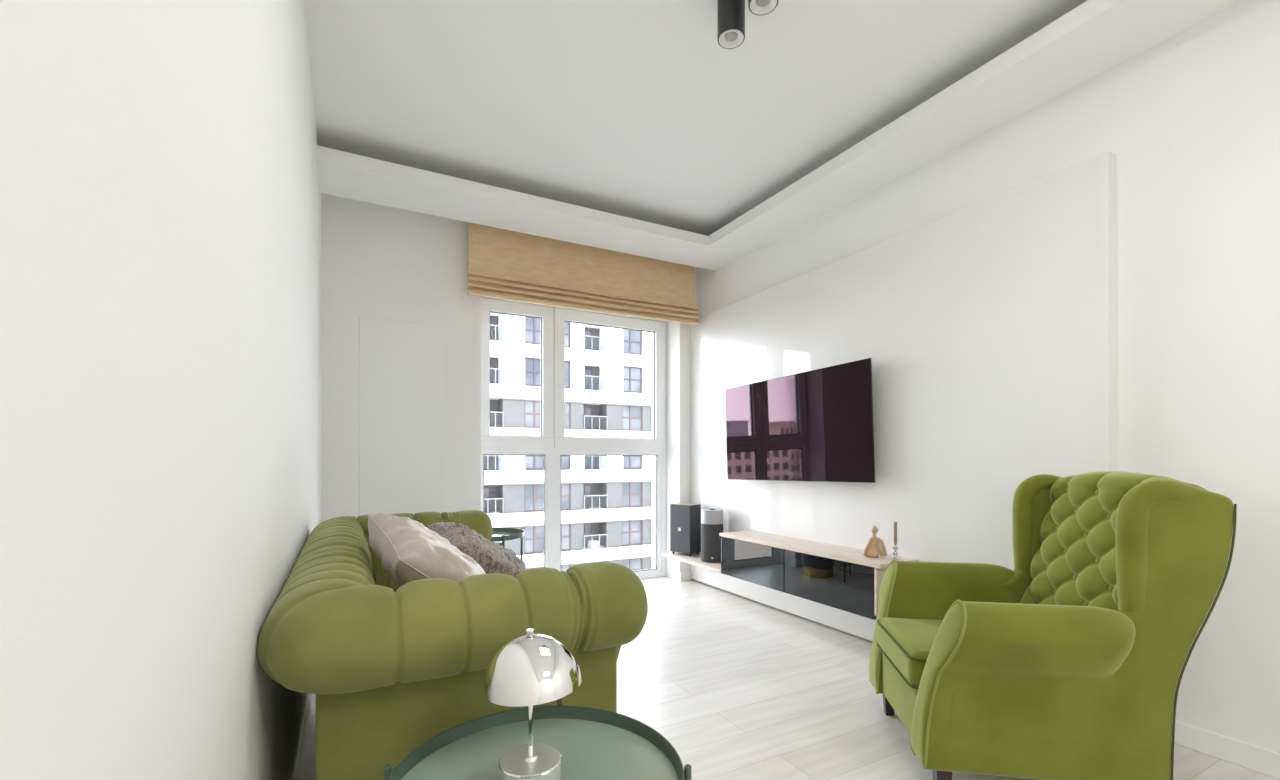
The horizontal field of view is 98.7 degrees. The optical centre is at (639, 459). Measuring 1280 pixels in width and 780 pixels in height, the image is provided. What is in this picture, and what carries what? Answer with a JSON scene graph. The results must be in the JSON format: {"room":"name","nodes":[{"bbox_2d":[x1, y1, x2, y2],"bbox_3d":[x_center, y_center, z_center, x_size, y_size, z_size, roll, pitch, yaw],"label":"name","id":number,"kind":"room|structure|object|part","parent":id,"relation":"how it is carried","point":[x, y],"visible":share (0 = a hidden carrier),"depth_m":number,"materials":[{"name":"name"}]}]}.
{"room":"living room","nodes":[
{"label":"living room","id":0,"kind":"room"},
{"bbox_2d":[0,0,321,779],"bbox_3d":[-0.517,-0.355,0.546,0.100,2.850,7.450,0,0,-28],"label":"wall","id":1,"kind":"structure","parent":0,"point":[161,197],"depth_m":0.48,"materials":[{"name":"paint"}]},
{"bbox_2d":[293,694,313,779],"bbox_3d":[-0.386,1.030,0.421,0.014,0.080,7.105,0,0,-28],"label":"baseboard","id":2,"kind":"structure","parent":1,"relation":"attached to","point":[299,767],"depth_m":1.98,"materials":[{"name":"white"}]},
{"bbox_2d":[316,0,1242,270],"bbox_3d":[0.962,-1.695,0.981,2.920,0.170,6.830,0,0,-28],"label":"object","id":3,"kind":"structure","parent":1,"relation":"attached to","point":[1095,37],"depth_m":3.04,"materials":[{"name":"white paint"}]},
{"bbox_2d":[322,193,696,580],"bbox_3d":[-0.854,-0.355,4.399,2.920,2.850,0.330,0,0,-28],"label":"wall","id":4,"kind":"structure","parent":0,"point":[379,261],"depth_m":3.81,"materials":[{"name":"paint"}]},
{"bbox_2d":[359,316,445,515],"bbox_3d":[-1.629,0.010,3.796,0.555,1.940,0.006,0,0,-28],"label":"wall panel","id":5,"kind":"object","parent":4,"relation":"attached to","point":[402,364],"depth_m":3.79,"materials":[{"name":"white paint"}]},
{"bbox_2d":[481,297,665,578],"bbox_3d":[-0.520,-0.100,4.652,1.724,2.340,0.136,0,0,-28],"label":"window","id":6,"kind":"structure","parent":4,"relation":"in","point":[552,444],"depth_m":4.55,"materials":[{"name":"white plastic"}]},
{"bbox_3d":[-1.009,0.477,4.421,0.583,1.125,0.045,0,0,-28],"label":"pane frame","id":7,"kind":"part","parent":6,"relation":"part of","materials":[{"name":"white plastic"}]},
{"bbox_3d":[-0.998,-0.677,4.414,0.607,1.155,0.068,0,0,-28],"label":"sash","id":8,"kind":"part","parent":6,"relation":"part of","materials":[{"name":"white plastic"}]},
{"bbox_3d":[-0.659,-0.555,4.528,0.026,0.150,0.048,0,0,-28],"label":"handle","id":9,"kind":"part","parent":6,"relation":"part of","materials":[{"name":"white plastic"}]},
{"bbox_3d":[-0.255,-0.677,4.809,1.050,1.155,0.068,0,0,-28],"label":"sash","id":10,"kind":"part","parent":6,"relation":"part of","materials":[{"name":"white plastic"}]},
{"bbox_3d":[-0.261,0.477,4.818,1.011,1.125,0.045,0,0,-28],"label":"pane frame","id":11,"kind":"part","parent":6,"relation":"part of","materials":[{"name":"white plastic"}]},
{"bbox_2d":[680,571,690,580],"bbox_3d":[-0.804,1.030,4.230,2.850,0.080,0.014,0,0,-28],"label":"baseboard","id":12,"kind":"structure","parent":4,"relation":"attached to","point":[684,576],"depth_m":4.86,"materials":[{"name":"white wood"}]},
{"bbox_2d":[304,0,1086,235],"bbox_3d":[0.835,-1.830,1.220,3.120,0.100,7.570,0,0,-28],"label":"ceiling","id":13,"kind":"structure","parent":0,"point":[635,109],"depth_m":2.60,"materials":[{"name":"white paint"}]},
{"bbox_2d":[467,222,699,337],"bbox_3d":[-0.364,-1.425,4.318,1.934,0.720,0.112,0,0,-28],"label":"blind","id":14,"kind":"object","parent":13,"relation":"hanging from","point":[504,264],"visible":0.91,"depth_m":4.24,"materials":[{"name":"beige fabric"}]},
{"bbox_2d":[717,0,744,48],"bbox_3d":[0.350,-1.698,2.111,0.104,0.164,0.104,0,0,-28],"label":"ceiling spotlight","id":15,"kind":"object","parent":13,"relation":"attached to","point":[730,13],"visible":1,"depth_m":2.08,"materials":[{"name":"black metal"}]},
{"bbox_2d":[748,0,777,15],"bbox_3d":[0.437,-1.698,1.948,0.104,0.164,0.104,0,0,-28],"label":"ceiling spotlight","id":16,"kind":"object","parent":13,"relation":"attached to","point":[757,7],"visible":1,"depth_m":1.97,"materials":[{"name":"black metal"}]},
{"bbox_2d":[302,576,1279,779],"bbox_3d":[0.835,1.120,1.220,3.120,0.100,7.570,0,0,-28],"label":"floor","id":17,"kind":"structure","parent":0,"point":[740,687],"depth_m":2.49,"materials":[{"name":"white wood"}]},
{"bbox_2d":[257,510,647,779],"bbox_3d":[-0.730,0.659,1.889,0.792,0.822,1.836,0,0,-28],"label":"sofa","id":18,"kind":"object","parent":17,"relation":"on","point":[390,668],"visible":0.75,"depth_m":1.10,"materials":[{"name":"green fabric"}]},
{"bbox_3d":[-0.972,0.456,1.760,0.242,0.416,1.732,0,0,-28],"label":"backrest","id":19,"kind":"part","parent":18,"relation":"part of","materials":[{"name":"green fabric"}]},
{"bbox_3d":[-1.058,0.693,2.555,0.640,0.555,0.105,0,0,-28],"label":"panel","id":20,"kind":"part","parent":18,"relation":"part of","materials":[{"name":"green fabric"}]},
{"bbox_3d":[-1.080,0.456,2.605,0.739,0.414,0.243,0,0,-28],"label":"armrest","id":21,"kind":"part","parent":18,"relation":"part of","materials":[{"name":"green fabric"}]},
{"bbox_2d":[367,513,485,586],"bbox_3d":[-0.598,0.357,1.681,0.379,0.376,0.528,0,0,-36],"label":"throw cushion","id":22,"kind":"object","parent":18,"relation":"on","point":[409,551],"visible":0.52,"depth_m":1.50,"materials":[{"name":"beige fabric"}]},
{"bbox_3d":[-0.333,0.456,1.199,0.739,0.415,0.244,0,0,-28],"label":"armrest","id":23,"kind":"part","parent":18,"relation":"part of","materials":[{"name":"green fabric"}]},
{"bbox_3d":[-0.362,0.693,1.245,0.640,0.555,0.105,0,0,-28],"label":"panel","id":24,"kind":"part","parent":18,"relation":"part of","materials":[{"name":"green fabric"}]},
{"bbox_2d":[428,522,522,576],"bbox_3d":[-0.637,0.400,2.181,0.328,0.295,0.432,0,0,-33],"label":"throw cushion","id":25,"kind":"object","parent":18,"relation":"on","point":[493,559],"visible":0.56,"depth_m":2.06,"materials":[{"name":"fur"}]},
{"bbox_2d":[492,542,524,569],"bbox_3d":[-0.643,0.466,2.489,0.222,0.204,0.254,0,0,-22],"label":"throw cushion","id":26,"kind":"object","parent":18,"relation":"on","point":[517,559],"visible":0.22,"depth_m":2.45,"materials":[{"name":"grey fabric"}]},
{"bbox_2d":[490,527,524,559],"bbox_3d":[-0.928,0.748,3.312,0.487,0.644,0.487,0,0,-39],"label":"side table","id":27,"kind":"object","parent":17,"relation":"on","point":[503,534],"visible":0.35,"depth_m":3.44,"materials":[{"name":"green metal"}]},
{"bbox_3d":[-0.778,0.748,3.130,0.015,0.644,0.015,0,0,-39],"label":"leg","id":28,"kind":"part","parent":27,"relation":"part of","materials":[{"name":"green metal"}]},
{"bbox_2d":[492,531,518,541],"bbox_3d":[-0.928,0.462,3.312,0.442,0.004,0.442,0,0,-39],"label":"tray","id":29,"kind":"object","parent":27,"relation":"on","point":[495,533],"depth_m":3.23,"materials":[{"name":"green metal"}]},
{"bbox_3d":[-0.745,0.748,3.462,0.015,0.644,0.015,0,0,-39],"label":"leg","id":30,"kind":"part","parent":27,"relation":"part of","materials":[{"name":"green metal"}]},
{"bbox_2d":[384,699,691,779],"bbox_3d":[-0.177,0.800,0.953,0.533,0.540,0.533,0,0,0],"label":"side table","id":31,"kind":"object","parent":17,"relation":"on","point":[592,743],"visible":0.97,"depth_m":1.07,"materials":[{"name":"green metal"}]},
{"bbox_3d":[-0.437,0.800,0.953,0.013,0.540,0.013,0,0,0],"label":"leg","id":32,"kind":"part","parent":31,"relation":"part of","materials":[{"name":"green metal"}]},
{"bbox_2d":[483,628,581,779],"bbox_3d":[-0.180,0.425,0.927,0.162,0.279,0.162,0,0,-28],"label":"table lamp","id":33,"kind":"object","parent":31,"relation":"on","point":[532,668],"visible":1,"depth_m":0.89,"materials":[{"name":"silver metal"}]},
{"bbox_3d":[-0.184,0.406,0.927,0.008,0.183,0.008,0,0,-28],"label":"stem","id":34,"kind":"part","parent":33,"relation":"part of","materials":[{"name":"silver metal"}]},
{"bbox_3d":[-0.184,0.501,0.927,0.102,0.007,0.102,0,0,-28],"label":"plate","id":35,"kind":"part","parent":33,"relation":"part of","materials":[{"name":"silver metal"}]},
{"bbox_3d":[-0.182,0.337,0.927,0.162,0.084,0.162,-3,0,-28],"label":"lamp shade","id":36,"kind":"part","parent":33,"relation":"part of","materials":[{"name":"silver metal"}]},
{"bbox_2d":[401,719,678,779],"bbox_3d":[-0.177,0.567,0.953,0.492,0.004,0.492,0,0,0],"label":"tray","id":37,"kind":"object","parent":31,"relation":"on","point":[590,749],"depth_m":1.06,"materials":[{"name":"green metal"}]},
{"bbox_3d":[-0.177,0.800,1.214,0.013,0.540,0.013,0,0,0],"label":"leg","id":38,"kind":"part","parent":31,"relation":"part of","materials":[{"name":"green metal"}]},
{"bbox_3d":[0.083,0.800,0.953,0.013,0.540,0.013,0,0,0],"label":"leg","id":39,"kind":"part","parent":31,"relation":"part of","materials":[{"name":"green metal"}]},
{"bbox_2d":[869,471,1236,779],"bbox_3d":[1.343,0.555,1.968,0.838,1.030,0.842,0,0,9],"label":"armchair","id":40,"kind":"object","parent":17,"relation":"on","point":[1066,663],"visible":1,"depth_m":1.64,"materials":[{"name":"fabric"}]},
{"bbox_3d":[1.050,1.011,2.316,0.048,0.118,0.048,0,0,9],"label":"leg","id":41,"kind":"part","parent":40,"relation":"part of","materials":[{"name":"brown wood"}]},
{"bbox_3d":[0.985,0.864,2.028,0.062,0.188,0.450,0,0,9],"label":"rail","id":42,"kind":"part","parent":40,"relation":"part of","materials":[{"name":"fabric"}]},
{"bbox_2d":[878,618,941,689],"bbox_3d":[1.226,0.704,1.988,0.595,0.132,0.456,0,0,9],"label":"seat cushion","id":43,"kind":"object","parent":40,"relation":"on","point":[906,643],"depth_m":1.99,"materials":[{"name":"fabric"}]},
{"bbox_3d":[0.953,1.011,1.734,0.048,0.118,0.048,0,0,9],"label":"leg","id":44,"kind":"part","parent":40,"relation":"part of","materials":[{"name":"brown wood"}]},
{"bbox_3d":[1.269,0.698,2.300,0.581,0.530,0.203,0,0,9],"label":"armrest","id":45,"kind":"part","parent":40,"relation":"part of","materials":[{"name":"fabric"}]},
{"bbox_3d":[1.166,0.698,1.679,0.581,0.530,0.203,0,0,9],"label":"armrest","id":46,"kind":"part","parent":40,"relation":"part of","materials":[{"name":"fabric"}]},
{"bbox_3d":[1.418,0.516,2.269,0.789,0.887,0.062,0,0,9],"label":"panel","id":47,"kind":"part","parent":40,"relation":"part of","materials":[{"name":"fabric"}]},
{"bbox_3d":[1.595,0.498,1.926,0.304,0.915,0.560,0,0,9],"label":"backrest","id":48,"kind":"part","parent":40,"relation":"part of","materials":[{"name":"fabric"}]},
{"bbox_2d":[697,0,1279,752],"bbox_3d":[2.150,-0.355,1.964,0.100,2.850,7.450,0,0,-28],"label":"wall","id":49,"kind":"structure","parent":0,"point":[1190,121],"depth_m":2.03,"materials":[{"name":"paint"}]},
{"bbox_2d":[662,531,917,619],"bbox_3d":[0.838,0.680,3.853,0.304,0.295,2.218,0,0,-28],"label":"media cabinet","id":50,"kind":"object","parent":49,"relation":"attached to","point":[843,578],"visible":0.8,"depth_m":3.30,"materials":[{"name":"brown wood"}]},
{"bbox_2d":[670,503,700,555],"bbox_3d":[0.388,0.590,4.696,0.215,0.428,0.152,0,0,44],"label":"speaker","id":51,"kind":"object","parent":50,"relation":"on","point":[685,518],"visible":1,"depth_m":4.63,"materials":[{"name":"grey plastic"}]},
{"bbox_3d":[0.389,0.378,4.697,0.213,0.003,0.148,0,0,44],"label":"plate","id":52,"kind":"part","parent":51,"relation":"part of","materials":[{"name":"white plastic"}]},
{"bbox_2d":[662,552,720,572],"bbox_3d":[0.520,0.817,4.456,0.300,0.023,0.854,0,0,-28],"label":"shelf","id":53,"kind":"object","parent":50,"relation":"attached to","point":[695,559],"depth_m":4.44,"materials":[{"name":"brown wood"}]},
{"bbox_2d":[701,509,722,562],"bbox_3d":[0.576,0.597,4.383,0.177,0.415,0.177,0,0,-28],"label":"speaker","id":54,"kind":"object","parent":50,"relation":"on","point":[711,519],"visible":0.97,"depth_m":4.30},
{"bbox_3d":[0.751,0.693,3.723,0.016,0.269,0.653,0,0,-28],"label":"door","id":55,"kind":"part","parent":50,"relation":"part of","materials":[{"name":"black glass"}]},
{"bbox_3d":[1.062,0.693,3.138,0.016,0.269,0.656,0,0,-28],"label":"door","id":56,"kind":"part","parent":50,"relation":"part of","materials":[{"name":"black glass"}]},
{"bbox_2d":[863,525,886,557],"bbox_3d":[1.286,0.445,3.009,0.126,0.175,0.048,0,0,10],"label":"figurine","id":57,"kind":"object","parent":50,"relation":"on","point":[872,548],"visible":1,"depth_m":3.00,"materials":[{"name":"beige wood"}]},
{"bbox_3d":[1.247,0.473,3.008,0.053,0.104,0.023,0,0,24],"label":"arm","id":58,"kind":"part","parent":57,"relation":"part of"},
{"bbox_3d":[1.308,0.479,3.005,0.044,0.097,0.022,0,0,10],"label":"leg","id":59,"kind":"part","parent":57,"relation":"part of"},
{"bbox_3d":[1.319,0.472,2.996,0.057,0.105,0.025,0,0,-1],"label":"arm","id":60,"kind":"part","parent":57,"relation":"part of"},
{"bbox_3d":[1.346,0.680,2.903,0.298,0.248,0.014,0,0,-28],"label":"panel","id":61,"kind":"part","parent":50,"relation":"part of","materials":[{"name":"white wood"}]},
{"bbox_2d":[891,522,899,559],"bbox_3d":[1.374,0.433,2.955,0.044,0.199,0.044,0,0,-28],"label":"candlestick","id":62,"kind":"object","parent":50,"relation":"on","point":[895,547],"visible":1,"depth_m":2.95,"materials":[{"name":"clear glass"}]},
{"bbox_2d":[894,522,896,542],"bbox_3d":[1.374,0.389,2.955,0.017,0.110,0.017,0,0,-28],"label":"candle","id":63,"kind":"object","parent":62,"relation":"on","point":[895,523],"depth_m":2.95,"materials":[{"name":"brown wax"}]},
{"bbox_2d":[725,358,874,482],"bbox_3d":[1.027,-0.213,3.709,0.089,0.704,1.349,-2,0,-28],"label":"television","id":64,"kind":"object","parent":49,"relation":"attached to","point":[814,425],"visible":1,"depth_m":3.54,"materials":[{"name":"black glass"}]},
{"bbox_2d":[691,151,1115,640],"bbox_3d":[1.198,-0.093,3.574,0.070,2.303,3.052,0,0,-28],"label":"wall panel","id":65,"kind":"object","parent":49,"relation":"attached to","point":[987,329],"depth_m":2.82,"materials":[{"name":"white paint"}]},
{"bbox_2d":[1171,719,1279,778],"bbox_3d":[2.893,1.028,0.442,0.016,0.085,4.066,0,0,-28],"label":"baseboard","id":66,"kind":"structure","parent":49,"relation":"attached to","point":[1244,754],"depth_m":1.95,"materials":[{"name":"white wood"}]},
{"label":"outside","id":67,"kind":"structure","parent":0,"visible":0},
{"bbox_3d":[-84.402,25.170,84.245,250.000,0.200,212.000,0,0,-28],"label":"ground","id":68,"kind":"structure","parent":67,"visible":0},
{"bbox_2d":[484,313,654,570],"bbox_3d":[-4.780,3.319,48.419,31.000,43.502,14.000,0,0,-28],"label":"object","id":69,"kind":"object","parent":68,"relation":"on","point":[608,502],"visible":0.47,"depth_m":40.80,"materials":[{"name":"grey"}]},
{"bbox_3d":[-11.007,2.780,38.712,0.692,1.580,0.040,0,0,-28],"label":"pane","id":70,"kind":"part","parent":69,"relation":"part of","materials":[{"name":"glass"}]},
{"bbox_3d":[-11.007,-0.200,38.712,0.692,1.580,0.040,0,0,-28],"label":"pane","id":71,"kind":"part","parent":69,"relation":"part of","materials":[{"name":"glass"}]},
{"bbox_3d":[-11.007,2.765,38.712,0.892,1.810,0.100,0,0,-28],"label":"balcony door","id":72,"kind":"part","parent":69,"relation":"part of","materials":[{"name":"grey glass"}]},
{"bbox_3d":[-10.170,3.165,37.679,1.600,1.050,0.050,0,0,-28],"label":"railing","id":73,"kind":"part","parent":69,"relation":"part of","materials":[{"name":"grey metal"}]},
{"bbox_3d":[-10.170,0.185,37.679,1.600,1.050,0.050,0,0,-28],"label":"railing","id":74,"kind":"part","parent":69,"relation":"part of","materials":[{"name":"grey metal"}]},
{"bbox_3d":[-7.570,-3.305,39.338,1.390,1.870,0.040,0,0,-28],"label":"pane","id":75,"kind":"part","parent":69,"relation":"part of","materials":[{"name":"clear glass"}]},
{"bbox_3d":[-7.570,-6.285,39.338,1.330,1.810,0.040,0,0,-28],"label":"pane","id":76,"kind":"part","parent":69,"relation":"part of","materials":[{"name":"glass"}]},
{"bbox_3d":[-7.570,-9.265,39.338,1.330,1.810,0.040,0,0,-28],"label":"pane","id":77,"kind":"part","parent":69,"relation":"part of","materials":[{"name":"glass"}]},
{"bbox_3d":[-7.570,-0.325,39.338,1.330,1.810,0.040,0,0,-28],"label":"pane","id":78,"kind":"part","parent":69,"relation":"part of","materials":[{"name":"grey glass"}]},
{"bbox_3d":[-7.570,5.635,39.338,1.390,1.870,0.040,0,0,-28],"label":"pane","id":79,"kind":"part","parent":69,"relation":"part of","materials":[{"name":"glass"}]},
{"bbox_3d":[-7.570,2.655,39.338,1.390,1.870,0.040,0,0,-28],"label":"pane","id":80,"kind":"part","parent":69,"relation":"part of","materials":[{"name":"grey glass"}]},
{"bbox_3d":[-5.826,8.615,40.265,1.340,1.870,0.040,0,0,-28],"label":"pane","id":81,"kind":"part","parent":69,"relation":"part of","materials":[{"name":"glass"}]},
{"bbox_3d":[-5.826,5.635,40.265,1.340,1.870,0.040,0,0,-28],"label":"pane","id":82,"kind":"part","parent":69,"relation":"part of","materials":[{"name":"glass"}]},
{"bbox_3d":[-5.826,2.655,40.265,1.340,1.870,0.040,0,0,-28],"label":"pane","id":83,"kind":"part","parent":69,"relation":"part of","materials":[{"name":"grey glass"}]},
{"bbox_3d":[-5.826,-0.325,40.265,1.280,1.810,0.040,0,0,-28],"label":"pane","id":84,"kind":"part","parent":69,"relation":"part of","materials":[{"name":"glass"}]},
{"bbox_3d":[-5.826,-3.305,40.265,1.340,1.870,0.040,0,0,-28],"label":"pane","id":85,"kind":"part","parent":69,"relation":"part of","materials":[{"name":"clear glass"}]},
{"bbox_3d":[-5.826,-6.285,40.265,1.280,1.810,0.040,0,0,-28],"label":"pane","id":86,"kind":"part","parent":69,"relation":"part of","materials":[{"name":"clear glass"}]},
{"bbox_3d":[-5.826,-9.265,40.265,1.280,1.810,0.040,0,0,-28],"label":"pane","id":87,"kind":"part","parent":69,"relation":"part of","materials":[{"name":"clear glass"}]},
{"bbox_3d":[-4.213,5.760,42.322,0.878,1.580,0.040,0,0,-28],"label":"pane","id":88,"kind":"part","parent":69,"relation":"part of","materials":[{"name":"glass"}]},
{"bbox_3d":[-4.213,2.780,42.322,0.878,1.580,0.040,0,0,-28],"label":"pane","id":89,"kind":"part","parent":69,"relation":"part of","materials":[{"name":"grey glass"}]},
{"bbox_3d":[-4.213,-3.180,42.322,0.878,1.580,0.040,0,0,-28],"label":"pane","id":90,"kind":"part","parent":69,"relation":"part of","materials":[{"name":"glass"}]},
{"bbox_3d":[-4.213,5.745,42.322,1.078,1.810,0.100,0,0,-28],"label":"balcony door","id":91,"kind":"part","parent":69,"relation":"part of","materials":[{"name":"grey"}]},
{"bbox_3d":[-4.213,2.765,42.322,1.078,1.810,0.100,0,0,-28],"label":"balcony door","id":92,"kind":"part","parent":69,"relation":"part of","materials":[{"name":"grey glass"}]},
{"bbox_3d":[-4.213,-3.195,42.322,1.078,1.810,0.100,0,0,-28],"label":"balcony door","id":93,"kind":"part","parent":69,"relation":"part of","materials":[{"name":"grey glass"}]},
{"bbox_3d":[-4.213,-0.200,42.322,0.878,1.580,0.040,0,0,-28],"label":"pane","id":94,"kind":"part","parent":69,"relation":"part of","materials":[{"name":"grey glass"}]},
{"bbox_3d":[-4.213,-6.160,42.322,0.878,1.580,0.040,0,0,-28],"label":"pane","id":95,"kind":"part","parent":69,"relation":"part of","materials":[{"name":"glass"}]},
{"bbox_3d":[-4.213,-6.175,42.322,1.078,1.810,0.100,0,0,-28],"label":"balcony door","id":96,"kind":"part","parent":69,"relation":"part of","materials":[{"name":"grey glass"}]},
{"bbox_3d":[-4.213,-9.140,42.322,0.878,1.580,0.040,0,0,-28],"label":"pane","id":97,"kind":"part","parent":69,"relation":"part of","materials":[{"name":"glass"}]},
{"bbox_3d":[-4.213,-9.155,42.322,1.078,1.810,0.100,0,0,-28],"label":"balcony door","id":98,"kind":"part","parent":69,"relation":"part of","materials":[{"name":"grey glass"}]},
{"bbox_3d":[-3.326,6.145,41.315,1.900,1.050,0.050,0,0,-28],"label":"railing","id":99,"kind":"part","parent":69,"relation":"part of","materials":[{"name":"grey metal"}]},
{"bbox_3d":[-3.326,3.165,41.315,1.900,1.050,0.050,0,0,-28],"label":"railing","id":100,"kind":"part","parent":69,"relation":"part of","materials":[{"name":"grey metal"}]},
{"bbox_3d":[-3.326,-2.795,41.315,1.900,1.050,0.050,0,0,-28],"label":"railing","id":101,"kind":"part","parent":69,"relation":"part of","materials":[{"name":"grey metal"}]},
{"bbox_3d":[-3.326,-5.775,41.315,1.900,1.050,0.050,0,0,-28],"label":"railing","id":102,"kind":"part","parent":69,"relation":"part of","materials":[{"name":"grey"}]},
{"bbox_3d":[-3.326,-8.755,41.315,1.900,1.050,0.050,0,0,-28],"label":"railing","id":103,"kind":"part","parent":69,"relation":"part of","materials":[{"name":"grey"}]},
{"bbox_3d":[-0.660,8.615,43.010,1.640,1.870,0.040,0,0,-28],"label":"pane","id":104,"kind":"part","parent":69,"relation":"part of","materials":[{"name":"glass"}]},
{"bbox_3d":[-0.660,5.635,43.010,1.640,1.870,0.040,0,0,-28],"label":"pane","id":105,"kind":"part","parent":69,"relation":"part of","materials":[{"name":"glass"}]},
{"bbox_3d":[-0.660,2.655,43.010,1.640,1.870,0.040,0,0,-28],"label":"pane","id":106,"kind":"part","parent":69,"relation":"part of","materials":[{"name":"glass"}]},
{"bbox_3d":[-0.660,-0.325,43.010,1.580,1.810,0.040,0,0,-28],"label":"pane","id":107,"kind":"part","parent":69,"relation":"part of","materials":[{"name":"glass"}]},
{"bbox_3d":[-0.660,-3.305,43.010,1.640,1.870,0.040,0,0,-28],"label":"pane","id":108,"kind":"part","parent":69,"relation":"part of","materials":[{"name":"glass"}]},
{"bbox_3d":[-0.660,-6.285,43.010,1.580,1.810,0.040,0,0,-28],"label":"pane","id":109,"kind":"part","parent":69,"relation":"part of","materials":[{"name":"glass"}]},
{"bbox_3d":[-0.660,-9.265,43.010,1.580,1.810,0.040,0,0,-28],"label":"pane","id":110,"kind":"part","parent":69,"relation":"part of","materials":[{"name":"clear glass"}]}
]}

